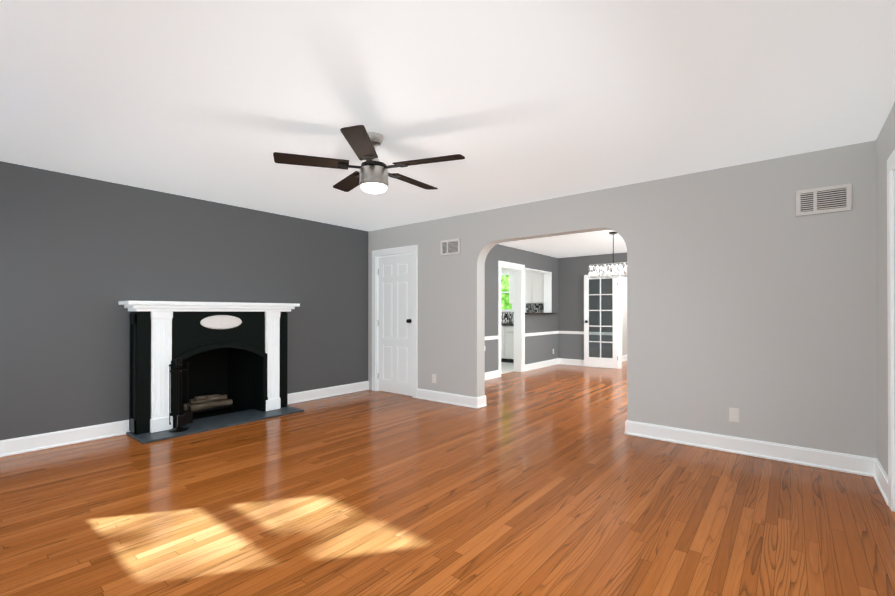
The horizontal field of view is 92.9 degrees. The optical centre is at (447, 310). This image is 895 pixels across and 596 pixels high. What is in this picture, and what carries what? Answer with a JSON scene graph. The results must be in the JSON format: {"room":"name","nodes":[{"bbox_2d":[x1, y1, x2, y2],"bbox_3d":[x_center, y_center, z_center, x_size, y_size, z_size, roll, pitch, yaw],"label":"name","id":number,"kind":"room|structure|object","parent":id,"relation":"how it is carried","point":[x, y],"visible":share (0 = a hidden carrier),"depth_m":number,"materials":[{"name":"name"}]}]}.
{"room":"living room","nodes":[
{"label":"living room","id":0,"kind":"room"},
{"bbox_2d":[0,161,367,439],"bbox_3d":[-2.833,-0.006,4.710,0.170,2.440,4.920,0,0,39],"label":"wall","id":1,"kind":"structure","parent":0,"point":[81,257],"depth_m":4.14,"materials":[{"name":"grey paint"}]},
{"bbox_2d":[0,355,887,504],"bbox_3d":[1.664,1.152,5.715,5.560,0.135,11.800,0,0,39],"label":"baseboard","id":2,"kind":"structure","parent":1,"relation":"attached to","point":[851,464],"depth_m":3.75,"materials":[{"name":"white paint"}]},
{"bbox_2d":[0,361,894,595],"bbox_3d":[0.838,1.279,6.252,8.400,0.126,12.400,0,0,39],"label":"floor","id":3,"kind":"structure","parent":0,"point":[553,480],"depth_m":2.56,"materials":[{"name":"brown wood"}]},
{"bbox_2d":[118,301,303,443],"bbox_3d":[-2.602,0.565,4.778,0.940,1.300,1.760,0,0,39],"label":"fireplace","id":4,"kind":"object","parent":3,"relation":"on","point":[236,353],"visible":0.96,"depth_m":4.67,"materials":[{"name":"stone"}]},
{"bbox_2d":[169,357,192,431],"bbox_3d":[-2.662,0.830,4.249,0.170,0.722,0.217,0,0,39],"label":"fireplace tools","id":5,"kind":"object","parent":4,"relation":"on","point":[183,419],"visible":1,"depth_m":4.23,"materials":[{"name":"black metal"}]},
{"bbox_2d":[182,394,234,413],"bbox_3d":[-2.750,1.077,4.895,0.240,0.234,0.500,0,0,39],"label":"logs","id":6,"kind":"object","parent":4,"relation":"in","point":[196,404],"visible":0.9,"depth_m":4.85,"materials":[{"name":"brown wood"}]},
{"bbox_2d":[501,327,504,361],"bbox_3d":[1.366,0.797,10.384,0.445,0.872,0.599,0,0,39],"label":"base cabinet","id":7,"kind":"object","parent":3,"relation":"on","point":[502,328],"depth_m":10.05,"materials":[{"name":"white wood"}]},
{"bbox_2d":[505,327,513,362],"bbox_3d":[1.712,0.796,10.104,0.445,0.872,0.599,0,0,39],"label":"base cabinet","id":8,"kind":"object","parent":3,"relation":"on","point":[507,342],"depth_m":9.95,"materials":[{"name":"white wood"}]},
{"bbox_2d":[501,323,513,326],"bbox_3d":[1.168,0.342,10.526,2.692,0.040,0.629,0,0,39],"label":"countertop","id":9,"kind":"structure","parent":8,"relation":"on","point":[502,324],"depth_m":9.99,"materials":[{"name":"stone"}]},
{"bbox_2d":[0,0,894,257],"bbox_3d":[0.838,-1.293,6.264,8.400,0.150,12.400,0,0,39],"label":"ceiling","id":10,"kind":"structure","parent":0,"point":[514,102],"depth_m":2.43,"materials":[{"name":"white paint"}]},
{"bbox_2d":[273,125,464,193],"bbox_3d":[-0.499,-1.033,3.053,1.284,0.400,1.238,0,0,39],"label":"ceiling fan","id":11,"kind":"object","parent":10,"relation":"hanging from","point":[372,175],"visible":1,"depth_m":2.92,"materials":[{"name":"brown wood"}]},
{"bbox_2d":[588,232,626,277],"bbox_3d":[2.589,-0.868,6.648,0.719,0.696,0.320,0,0,39],"label":"chandelier","id":12,"kind":"object","parent":10,"relation":"hanging from","point":[613,265],"visible":0.65,"depth_m":6.64,"materials":[{"name":"glass"}]},
{"bbox_2d":[501,269,539,303],"bbox_3d":[-0.124,0.014,8.943,2.730,2.440,4.730,0,0,39],"label":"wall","id":13,"kind":"structure","parent":0,"point":[504,271],"depth_m":10.71,"materials":[{"name":"white paint"}]},
{"bbox_2d":[501,273,513,311],"bbox_3d":[1.209,-0.447,10.869,1.110,0.980,0.048,0,0,39],"label":"kitchen window","id":14,"kind":"structure","parent":13,"relation":"attached to","point":[506,306],"depth_m":10.69,"materials":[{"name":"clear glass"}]},
{"bbox_2d":[509,270,543,303],"bbox_3d":[1.941,-0.586,10.079,0.922,0.850,0.337,0,0,39],"label":"upper cabinet","id":15,"kind":"object","parent":13,"relation":"attached to","point":[534,287],"visible":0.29,"depth_m":9.86,"materials":[{"name":"white wood"}]},
{"bbox_2d":[485,244,557,371],"bbox_3d":[1.004,0.010,8.032,0.170,2.440,4.730,0,0,39],"label":"wall","id":16,"kind":"structure","parent":0,"point":[539,348],"depth_m":8.67,"materials":[{"name":"paint"}]},
{"bbox_2d":[485,336,498,339],"bbox_3d":[0.263,0.492,6.958,0.022,0.065,2.130,0,0,39],"label":"trim","id":17,"kind":"structure","parent":16,"relation":"attached to","point":[488,337],"depth_m":7.59,"materials":[{"name":"white paint"}]},
{"bbox_2d":[498,261,551,376],"bbox_3d":[1.566,0.163,8.715,0.194,2.140,2.240,0,0,39],"label":"door frame","id":18,"kind":"structure","parent":16,"relation":"attached to","point":[519,270],"depth_m":8.51,"materials":[{"name":"white paint"}]},
{"bbox_2d":[525,313,555,314],"bbox_3d":[1.899,0.071,9.109,0.330,0.038,1.270,0,0,39],"label":"shelf","id":19,"kind":"object","parent":16,"relation":"attached to","point":[537,313],"visible":0.75,"depth_m":8.75,"materials":[{"name":"brown wood"}]},
{"bbox_2d":[525,331,558,336],"bbox_3d":[2.055,0.503,9.180,0.022,0.065,1.620,0,0,39],"label":"trim","id":20,"kind":"structure","parent":16,"relation":"attached to","point":[546,333],"depth_m":9.11,"materials":[{"name":"white paint"}]},
{"bbox_2d":[558,252,626,359],"bbox_3d":[2.959,0.017,9.603,7.040,2.440,0.170,0,0,39],"label":"wall","id":21,"kind":"structure","parent":0,"point":[572,271],"depth_m":9.49,"materials":[{"name":"paint"}]},
{"bbox_2d":[501,303,543,322],"bbox_3d":[1.363,0.082,10.768,2.692,0.478,0.012,0,0,39],"label":"backsplash","id":22,"kind":"structure","parent":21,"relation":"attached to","point":[507,317],"depth_m":10.30,"materials":[{"name":"tile"}]},
{"bbox_2d":[559,331,612,334],"bbox_3d":[3.050,0.504,9.404,1.230,0.065,0.022,0,0,39],"label":"trim","id":23,"kind":"structure","parent":21,"relation":"attached to","point":[560,332],"depth_m":9.45,"materials":[{"name":"white paint"}]},
{"bbox_2d":[584,274,617,368],"bbox_3d":[3.271,0.227,9.110,0.709,2.000,0.140,0,0,39],"label":"french door","id":24,"kind":"structure","parent":21,"relation":"in","point":[600,362],"depth_m":9.12,"materials":[{"name":"white paint"}]},
{"bbox_2d":[614,268,626,368],"bbox_3d":[3.966,0.173,8.780,0.980,2.120,0.194,0,0,39],"label":"door frame","id":25,"kind":"structure","parent":21,"relation":"attached to","point":[620,278],"depth_m":9.00,"materials":[{"name":"white paint"}]},
{"bbox_2d":[368,140,876,457],"bbox_3d":[0.217,-0.002,5.519,7.900,2.440,0.170,0,0,39],"label":"wall","id":26,"kind":"structure","parent":0,"point":[751,296],"depth_m":3.67,"materials":[{"name":"grey paint"}]},
{"bbox_2d":[378,254,411,395],"bbox_3d":[-0.776,0.208,6.220,0.736,2.010,0.095,0,0,39],"label":"closet door","id":27,"kind":"structure","parent":26,"relation":"in","point":[394,324],"depth_m":6.22,"materials":[{"name":"white paint"}]},
{"bbox_2d":[372,245,417,397],"bbox_3d":[-0.730,0.157,6.272,0.940,2.130,0.194,0,0,39],"label":"door frame","id":28,"kind":"structure","parent":26,"relation":"attached to","point":[413,249],"depth_m":6.03,"materials":[{"name":"white paint"}]},
{"bbox_2d":[432,374,435,382],"bbox_3d":[-0.182,0.919,5.722,0.072,0.118,0.008,0,0,39],"label":"electrical outlet","id":29,"kind":"object","parent":26,"relation":"attached to","point":[433,378],"visible":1,"depth_m":5.72,"materials":[{"name":"white plastic"}]},
{"bbox_2d":[440,238,459,255],"bbox_3d":[0.035,-0.822,5.552,0.320,0.200,0.012,0,0,39],"label":"air vent","id":30,"kind":"object","parent":26,"relation":"in","point":[450,247],"visible":1,"depth_m":5.55,"materials":[{"name":"white metal"}]},
{"bbox_2d":[729,407,738,422],"bbox_3d":[2.433,0.889,3.612,0.072,0.118,0.008,0,0,39],"label":"electrical outlet","id":31,"kind":"object","parent":26,"relation":"attached to","point":[733,414],"visible":1,"depth_m":3.61,"materials":[{"name":"white plastic"}]},
{"bbox_2d":[796,183,851,215],"bbox_3d":[2.875,-0.842,3.260,0.320,0.200,0.012,0,0,39],"label":"air vent","id":32,"kind":"object","parent":26,"relation":"in","point":[830,199],"visible":1,"depth_m":3.25,"materials":[{"name":"white metal"}]},
{"bbox_2d":[622,274,626,355],"bbox_3d":[4.056,0.013,8.829,1.560,2.440,0.004,0,0,39],"label":"wall","id":33,"kind":"structure","parent":0,"point":[624,315],"depth_m":9.05,"materials":[{"name":"grey paint"}]},
{"bbox_2d":[876,102,894,475],"bbox_3d":[1.627,-0.022,1.112,0.170,2.440,4.920,0,0,39],"label":"wall","id":34,"kind":"structure","parent":0,"point":[885,143],"depth_m":2.87,"materials":[{"name":"grey paint"}]},
{"bbox_2d":[887,149,894,511],"bbox_3d":[2.481,0.138,2.182,0.194,2.130,0.980,0,0,39],"label":"door frame","id":35,"kind":"structure","parent":34,"relation":"attached to","point":[891,160],"depth_m":2.55,"materials":[{"name":"white paint"}]}
]}

